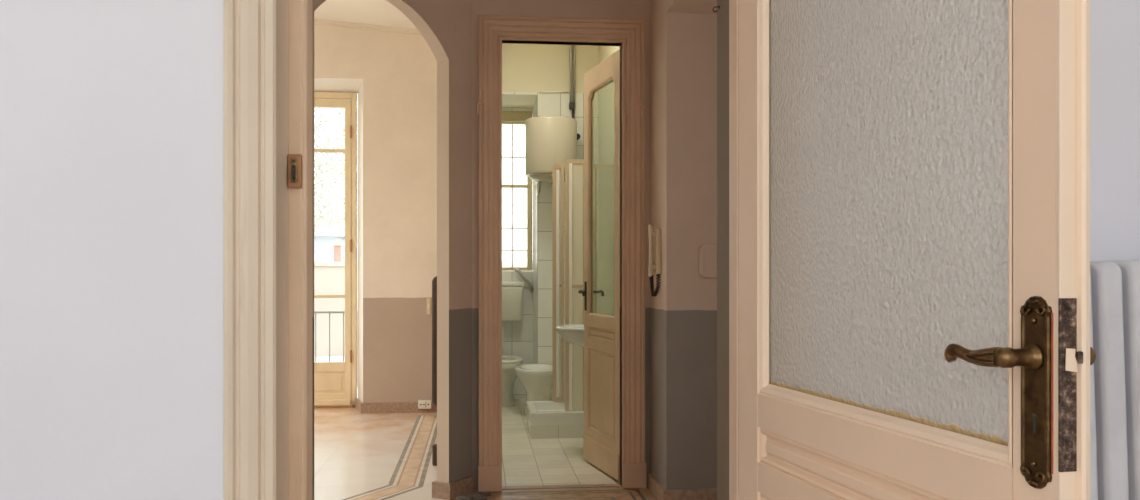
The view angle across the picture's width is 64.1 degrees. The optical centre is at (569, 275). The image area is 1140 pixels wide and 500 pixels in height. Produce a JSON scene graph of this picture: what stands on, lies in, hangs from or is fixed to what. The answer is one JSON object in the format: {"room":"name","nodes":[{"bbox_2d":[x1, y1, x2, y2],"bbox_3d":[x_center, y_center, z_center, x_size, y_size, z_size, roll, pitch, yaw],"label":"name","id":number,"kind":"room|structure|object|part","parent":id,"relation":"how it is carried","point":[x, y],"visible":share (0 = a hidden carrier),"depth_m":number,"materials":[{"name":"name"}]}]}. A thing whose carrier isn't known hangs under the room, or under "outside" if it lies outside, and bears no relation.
{"room":"empty room","nodes":[
{"label":"empty room","id":0,"kind":"room"},
{"bbox_2d":[314,0,416,28],"bbox_3d":[-2.413,-2.393,5.186,3.730,0.703,5.400,0,0,-6],"label":"ceiling","id":1,"kind":"structure","parent":0,"point":[375,12],"depth_m":7.33,"materials":[{"name":"paint"}]},
{"bbox_2d":[314,24,436,402],"bbox_3d":[-2.619,-0.745,7.803,3.540,3.800,0.450,0,0,-6],"label":"wall","id":2,"kind":"structure","parent":0,"point":[393,75],"depth_m":7.69,"materials":[{"name":"paint"}]},
{"bbox_2d":[314,92,356,407],"bbox_3d":[-2.469,-0.223,7.960,1.180,2.775,0.108,0,0,-6],"label":"door","id":3,"kind":"structure","parent":2,"relation":"in","point":[335,383],"depth_m":7.99,"materials":[{"name":"paint"}]},
{"bbox_3d":[-2.196,0.935,7.986,0.437,0.190,0.030,0,0,-6],"label":"panel","id":4,"kind":"part","parent":3,"relation":"part of","materials":[{"name":"paint"}]},
{"bbox_2d":[314,18,420,34],"bbox_3d":[-2.625,-2.174,7.559,3.480,0.320,0.034,0,0,-6],"label":"crown molding","id":5,"kind":"structure","parent":2,"relation":"attached to","point":[316,21],"depth_m":7.64,"materials":[{"name":"beige paint"}]},
{"bbox_2d":[355,398,436,412],"bbox_3d":[-1.436,1.113,7.722,1.009,0.085,0.310,0,0,14],"label":"baseboard","id":6,"kind":"structure","parent":2,"relation":"attached to","point":[405,407],"depth_m":7.67,"materials":[{"name":"brown stone"}]},
{"bbox_2d":[418,400,430,408],"bbox_3d":[-1.225,1.083,7.678,0.110,0.075,0.037,0,0,-6],"label":"electrical outlet","id":7,"kind":"object","parent":2,"relation":"attached to","point":[422,404],"visible":1,"depth_m":7.66,"materials":[{"name":"white plastic"}]},
{"bbox_2d":[427,298,430,313],"bbox_3d":[-1.198,0.255,7.711,0.032,0.140,0.016,0,0,-6],"label":"cover plate","id":8,"kind":"object","parent":2,"relation":"attached to","point":[428,299],"visible":1,"depth_m":7.71,"materials":[{"name":"beige plastic"}]},
{"bbox_2d":[312,0,471,499],"bbox_3d":[-1.121,-0.745,3.849,0.076,3.800,2.415,0,0,28],"label":"wall","id":9,"kind":"structure","parent":0,"point":[445,25],"depth_m":4.74,"materials":[{"name":"paint"}]},
{"bbox_2d":[432,476,473,499],"bbox_3d":[-0.618,1.114,4.809,0.116,0.082,0.218,0,0,28],"label":"baseboard","id":10,"kind":"structure","parent":9,"relation":"attached to","point":[440,490],"depth_m":4.73,"materials":[{"name":"brown wood"}]},
{"bbox_2d":[314,399,656,499],"bbox_3d":[-1.179,1.204,5.008,5.850,0.101,7.000,0,0,-6],"label":"floor","id":11,"kind":"structure","parent":0,"point":[358,456],"depth_m":5.67,"materials":[{"name":"tile"}]},
{"bbox_2d":[432,276,436,465],"bbox_3d":[-0.815,0.577,5.938,0.130,1.156,0.840,0,0,-6],"label":"radiator","id":12,"kind":"object","parent":11,"relation":"on","point":[434,281],"visible":0.22,"depth_m":5.52,"materials":[{"name":"black metal"}]},
{"bbox_2d":[456,493,486,499],"bbox_3d":[-0.515,1.140,4.672,0.189,0.030,0.105,0,0,-34],"label":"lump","id":13,"kind":"object","parent":11,"relation":"on","point":[478,496],"visible":1,"depth_m":4.65,"materials":[{"name":"brown"}]},
{"bbox_2d":[478,492,490,496],"bbox_3d":[-0.455,1.145,4.779,0.083,0.021,0.057,0,0,-17],"label":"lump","id":14,"kind":"object","parent":11,"relation":"on","point":[486,494],"visible":0.66,"depth_m":4.77,"materials":[{"name":"brown"}]},
{"bbox_2d":[502,323,522,407],"bbox_3d":[-0.607,0.795,8.125,0.364,0.720,0.673,0,0,-6],"label":"toilet","id":15,"kind":"object","parent":11,"relation":"on","point":[509,363],"visible":0.44,"depth_m":7.98,"materials":[{"name":"white ceramic"}]},
{"bbox_3d":[-0.603,0.954,8.087,0.360,0.402,0.593,0,0,-6],"label":"bowl","id":16,"kind":"part","parent":15,"relation":"part of","materials":[{"name":"white ceramic"}]},
{"bbox_3d":[-0.602,0.740,8.080,0.364,0.022,0.582,0,0,-6],"label":"seat","id":17,"kind":"part","parent":15,"relation":"part of","materials":[{"name":"beige plastic"}]},
{"bbox_2d":[514,364,551,414],"bbox_3d":[-0.272,0.957,7.591,0.384,0.397,0.596,0,0,-6],"label":"bidet","id":18,"kind":"object","parent":11,"relation":"on","point":[536,379],"visible":0.8,"depth_m":7.44,"materials":[{"name":"white ceramic"}]},
{"bbox_2d":[526,400,583,438],"bbox_3d":[0.024,1.061,6.781,0.678,0.188,0.610,0,0,-6],"label":"shower tray","id":19,"kind":"object","parent":11,"relation":"on","point":[545,419],"visible":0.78,"depth_m":6.48,"materials":[{"name":"ceramic"}]},
{"bbox_2d":[552,159,612,410],"bbox_3d":[0.114,0.082,6.901,0.472,1.893,0.337,0,0,-6],"label":"screen","id":20,"kind":"object","parent":19,"relation":"on","point":[574,168],"visible":0.8,"depth_m":6.76,"materials":[{"name":"beige metal"}]},
{"bbox_3d":[-0.086,0.058,7.028,0.042,1.755,0.008,0,0,4],"label":"screen panel","id":21,"kind":"part","parent":20,"relation":"part of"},
{"bbox_3d":[0.046,0.082,6.757,0.107,1.833,0.008,0,0,9],"label":"screen panel","id":22,"kind":"part","parent":20,"relation":"part of","materials":[{"name":"glass"}]},
{"bbox_3d":[0.105,-0.848,7.045,0.461,0.035,0.030,0,0,-6],"label":"rail","id":23,"kind":"part","parent":20,"relation":"part of","materials":[{"name":"beige metal"}]},
{"bbox_3d":[0.161,0.086,6.913,0.008,1.823,0.248,0,0,13],"label":"screen panel","id":24,"kind":"part","parent":20,"relation":"part of","materials":[{"name":"glass"}]},
{"bbox_2d":[502,483,621,489],"bbox_3d":[-0.045,1.163,4.985,0.654,0.024,0.070,0,0,-6],"label":"threshold","id":25,"kind":"object","parent":11,"relation":"on","point":[615,484],"visible":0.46,"depth_m":4.98,"materials":[{"name":"brown stone"}]},
{"bbox_2d":[502,108,532,398],"bbox_3d":[-0.609,-0.210,8.622,0.504,2.730,0.220,0,0,-6],"label":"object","id":26,"kind":"object","parent":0,"point":[517,336],"visible":0.39,"depth_m":8.53,"materials":[{"name":"tile"}]},
{"bbox_2d":[502,281,523,321],"bbox_3d":[-0.617,0.234,8.435,0.382,0.372,0.152,0,0,-6],"label":"cistern","id":27,"kind":"object","parent":26,"relation":"attached to","point":[512,292],"visible":0.56,"depth_m":8.37,"materials":[{"name":"white ceramic"}]},
{"bbox_3d":[-0.617,0.078,8.434,0.382,0.046,0.151,0,0,-6],"label":"lid","id":28,"kind":"part","parent":27,"relation":"part of","materials":[{"name":"white ceramic"}]},
{"bbox_2d":[502,111,531,270],"bbox_3d":[-0.601,-0.797,8.548,0.494,1.495,0.090,0,0,-6],"label":"window","id":29,"kind":"structure","parent":26,"relation":"attached to","point":[512,118],"depth_m":8.55,"materials":[{"name":"paint"}]},
{"bbox_3d":[-0.597,-1.458,8.518,0.484,0.025,0.030,0,0,-6],"label":"head moulding","id":30,"kind":"part","parent":29,"relation":"part of","materials":[{"name":"paint"}]},
{"bbox_2d":[502,43,597,400],"bbox_3d":[-0.231,-0.745,8.343,1.200,3.800,0.850,0,0,-6],"label":"wall","id":31,"kind":"structure","parent":0,"point":[527,69],"depth_m":7.92,"materials":[{"name":"paint"}]},
{"bbox_2d":[515,268,532,291],"bbox_3d":[-0.427,0.037,8.474,0.184,0.223,0.070,0,0,12],"label":"hose","id":32,"kind":"object","parent":31,"relation":"attached to","point":[516,269],"visible":1,"depth_m":8.46,"materials":[{"name":"silver metal"}]},
{"bbox_2d":[525,116,576,195],"bbox_3d":[-0.161,-1.016,7.696,0.436,0.639,0.453,0,0,-6],"label":"water heater","id":33,"kind":"object","parent":31,"relation":"attached to","point":[549,140],"visible":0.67,"depth_m":7.50,"materials":[{"name":"beige metal"}]},
{"bbox_2d":[539,45,580,139],"bbox_3d":[-0.088,-1.570,7.908,0.367,1.550,0.072,0,0,7],"label":"pipe","id":34,"kind":"object","parent":31,"relation":"attached to","point":[572,47],"visible":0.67,"depth_m":7.90,"materials":[{"name":"silver metal"}]},
{"bbox_2d":[472,0,649,489],"bbox_3d":[0.043,-0.745,4.994,1.320,3.800,0.070,0,0,-6],"label":"wall","id":35,"kind":"structure","parent":0,"point":[603,9],"depth_m":4.93,"materials":[{"name":"paint"}]},
{"bbox_2d":[476,15,647,491],"bbox_3d":[-0.043,-0.123,4.960,0.931,2.556,0.100,0,0,-6],"label":"door frame","id":36,"kind":"structure","parent":35,"relation":"attached to","point":[493,30],"depth_m":4.94,"materials":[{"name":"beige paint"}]},
{"bbox_2d":[578,49,619,480],"bbox_3d":[0.198,-0.060,5.393,0.145,2.410,0.674,0,0,-16],"label":"door","id":37,"kind":"structure","parent":35,"relation":"in","point":[601,437],"depth_m":5.44,"materials":[{"name":"paint"}]},
{"bbox_3d":[0.097,0.125,5.670,0.005,0.180,0.034,0,0,-16],"label":"escutcheon plate","id":38,"kind":"part","parent":37,"relation":"part of","materials":[{"name":"brown metal"}]},
{"bbox_3d":[0.172,0.105,5.641,0.056,0.039,0.117,0,0,-16],"label":"lever","id":39,"kind":"part","parent":37,"relation":"part of","materials":[{"name":"grey metal"}]},
{"bbox_3d":[0.198,0.345,5.392,0.034,0.070,0.502,0,0,-16],"label":"narrow panel","id":40,"kind":"part","parent":37,"relation":"part of","materials":[{"name":"paint"}]},
{"bbox_3d":[0.198,0.695,5.392,0.034,0.500,0.502,0,0,-16],"label":"panel","id":41,"kind":"part","parent":37,"relation":"part of","materials":[{"name":"paint"}]},
{"bbox_2d":[0,0,1139,499],"bbox_3d":[-0.258,-0.745,1.572,5.000,3.800,0.220,0,0,-6],"label":"wall","id":42,"kind":"structure","parent":0,"point":[111,111],"depth_m":1.42,"materials":[{"name":"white paint"}]},
{"bbox_2d":[223,0,738,499],"bbox_3d":[-0.071,-0.115,1.580,0.966,2.539,0.247,0,0,-6],"label":"door frame","id":43,"kind":"structure","parent":42,"relation":"attached to","point":[255,32],"depth_m":1.45,"materials":[{"name":"beige paint"}]},
{"bbox_3d":[-0.459,-0.175,1.514,0.011,0.040,0.002,0,0,-6],"label":"keeper plate","id":44,"kind":"part","parent":43,"relation":"part of","materials":[{"name":"gold metal"}]},
{"bbox_2d":[739,0,1095,499],"bbox_3d":[0.376,-0.068,1.223,0.112,2.430,0.761,0,0,-15],"label":"door","id":45,"kind":"structure","parent":42,"relation":"in","point":[914,175],"depth_m":1.11,"materials":[{"name":"beige paint"}]},
{"bbox_3d":[0.396,0.672,1.219,0.034,0.630,0.603,0,0,-13],"label":"panel","id":46,"kind":"part","parent":45,"relation":"part of","materials":[{"name":"beige paint"}]},
{"bbox_3d":[0.396,0.280,1.219,0.034,0.059,0.603,0,0,-13],"label":"narrow panel","id":47,"kind":"part","parent":45,"relation":"part of","materials":[{"name":"beige paint"}]},
{"bbox_3d":[0.396,-0.464,1.219,0.004,1.285,0.570,0,0,-13],"label":"glass pane","id":48,"kind":"part","parent":45,"relation":"part of","materials":[{"name":"glass"}]},
{"bbox_3d":[0.412,0.081,0.920,0.019,0.022,0.098,0,0,-13],"label":"lever","id":49,"kind":"part","parent":45,"relation":"part of","materials":[{"name":"gold metal"}]},
{"bbox_3d":[0.453,0.113,0.887,0.005,0.188,0.040,0,0,-13],"label":"escutcheon plate","id":50,"kind":"part","parent":45,"relation":"part of","materials":[{"name":"gold metal"}]},
{"bbox_3d":[0.471,0.103,0.860,0.019,0.164,0.004,0,0,-13],"label":"mortise plate","id":51,"kind":"part","parent":45,"relation":"part of","materials":[{"name":"metal"}]},
{"bbox_3d":[0.479,-0.068,0.863,0.034,2.430,0.009,0,0,-13],"label":"edge moulding","id":52,"kind":"part","parent":45,"relation":"part of","materials":[{"name":"beige paint"}]},
{"bbox_2d":[598,46,619,315],"bbox_3d":[0.473,-0.745,6.529,0.160,3.800,2.900,0,0,-6],"label":"wall","id":53,"kind":"structure","parent":0,"point":[606,95],"depth_m":7.46,"materials":[{"name":"tile"}]},
{"bbox_2d":[556,324,583,347],"bbox_3d":[0.172,0.468,6.067,0.530,0.409,0.516,0,0,-6],"label":"washbasin","id":54,"kind":"object","parent":53,"relation":"attached to","point":[574,334],"visible":0.17,"depth_m":5.89,"materials":[{"name":"ceramic"}]},
{"bbox_2d":[650,0,716,489],"bbox_3d":[1.141,-0.745,4.853,1.363,3.800,0.430,0,0,-6],"label":"wall pier","id":55,"kind":"object","parent":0,"point":[683,46],"visible":0.12,"depth_m":4.59,"materials":[{"name":"paint"}]},
{"bbox_2d":[648,224,660,295],"bbox_3d":[0.438,-0.082,4.743,0.061,0.377,0.101,0,0,-6],"label":"intercom","id":56,"kind":"object","parent":55,"relation":"attached to","point":[656,234],"visible":1,"depth_m":4.72,"materials":[{"name":"beige plastic"}]},
{"bbox_3d":[0.439,0.047,4.730,0.062,0.119,0.028,0,0,31],"label":"cord","id":57,"kind":"part","parent":56,"relation":"part of","materials":[{"name":"black plastic"}]},
{"bbox_2d":[648,473,716,499],"bbox_3d":[1.079,1.114,4.821,1.273,0.082,0.420,0,0,-6],"label":"baseboard","id":58,"kind":"object","parent":55,"relation":"attached to","point":[658,490],"visible":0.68,"depth_m":4.57,"materials":[{"name":"brown wood"}]},
{"bbox_2d":[699,244,716,277],"bbox_3d":[0.738,-0.076,4.581,0.174,0.172,0.030,0,0,-6],"label":"door chime","id":59,"kind":"object","parent":55,"relation":"attached to","point":[707,252],"visible":0.51,"depth_m":4.57,"materials":[{"name":"paint"}]},
{"bbox_2d":[666,0,716,13],"bbox_3d":[1.208,-1.735,3.688,1.263,0.820,1.900,0,0,-6],"label":"ceiling","id":60,"kind":"structure","parent":0,"point":[678,6],"depth_m":4.47,"materials":[{"name":"paint"}]},
{"bbox_3d":[-0.042,1.205,-0.582,5.300,0.100,4.350,0,0,-6],"label":"floor","id":61,"kind":"structure","parent":0,"visible":0},
{"bbox_2d":[1090,260,1139,499],"bbox_3d":[1.113,0.554,1.528,0.768,1.195,0.105,0,0,-6],"label":"radiator","id":62,"kind":"object","parent":61,"relation":"on","point":[1114,285],"visible":0.31,"depth_m":1.46,"materials":[{"name":"white metal"}]},
{"label":"outside","id":63,"kind":"structure","parent":0,"visible":0},
{"bbox_2d":[314,356,357,397],"bbox_3d":[-4.391,1.305,43.906,120.000,0.200,71.750,0,0,-6],"label":"ground","id":64,"kind":"structure","parent":63,"point":[318,358],"depth_m":13.13,"materials":[{"name":"white"}]},
{"bbox_2d":[314,95,357,235],"bbox_3d":[-5.914,-1.829,19.509,5.586,6.076,5.617,0,0,16],"label":"tree","id":65,"kind":"object","parent":64,"relation":"on","point":[322,118],"visible":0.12,"depth_m":18.92,"materials":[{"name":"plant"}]},
{"bbox_2d":[314,213,357,261],"bbox_3d":[-9.562,-0.395,28.691,5.600,3.200,5.600,0,0,-6],"label":"house","id":66,"kind":"structure","parent":64,"relation":"on","point":[323,248],"depth_m":26.44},
{"bbox_2d":[314,311,357,387],"bbox_3d":[-2.622,0.780,9.134,3.800,0.850,0.024,0,0,-6],"label":"balcony railing","id":67,"kind":"object","parent":64,"relation":"on","point":[315,312],"visible":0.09,"depth_m":9.15,"materials":[{"name":"white metal"}]},
{"bbox_2d":[314,262,526,355],"bbox_3d":[-4.391,0.495,13.756,12.040,1.420,0.330,0,0,-6],"label":"building","id":68,"kind":"structure","parent":64,"relation":"on","point":[329,277],"depth_m":13.71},
{"bbox_2d":[332,243,342,261],"bbox_3d":[-3.534,-0.360,13.837,0.130,0.290,0.240,0,0,-6],"label":"brick pier","id":69,"kind":"structure","parent":68,"relation":"on","point":[337,246],"depth_m":13.75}
]}

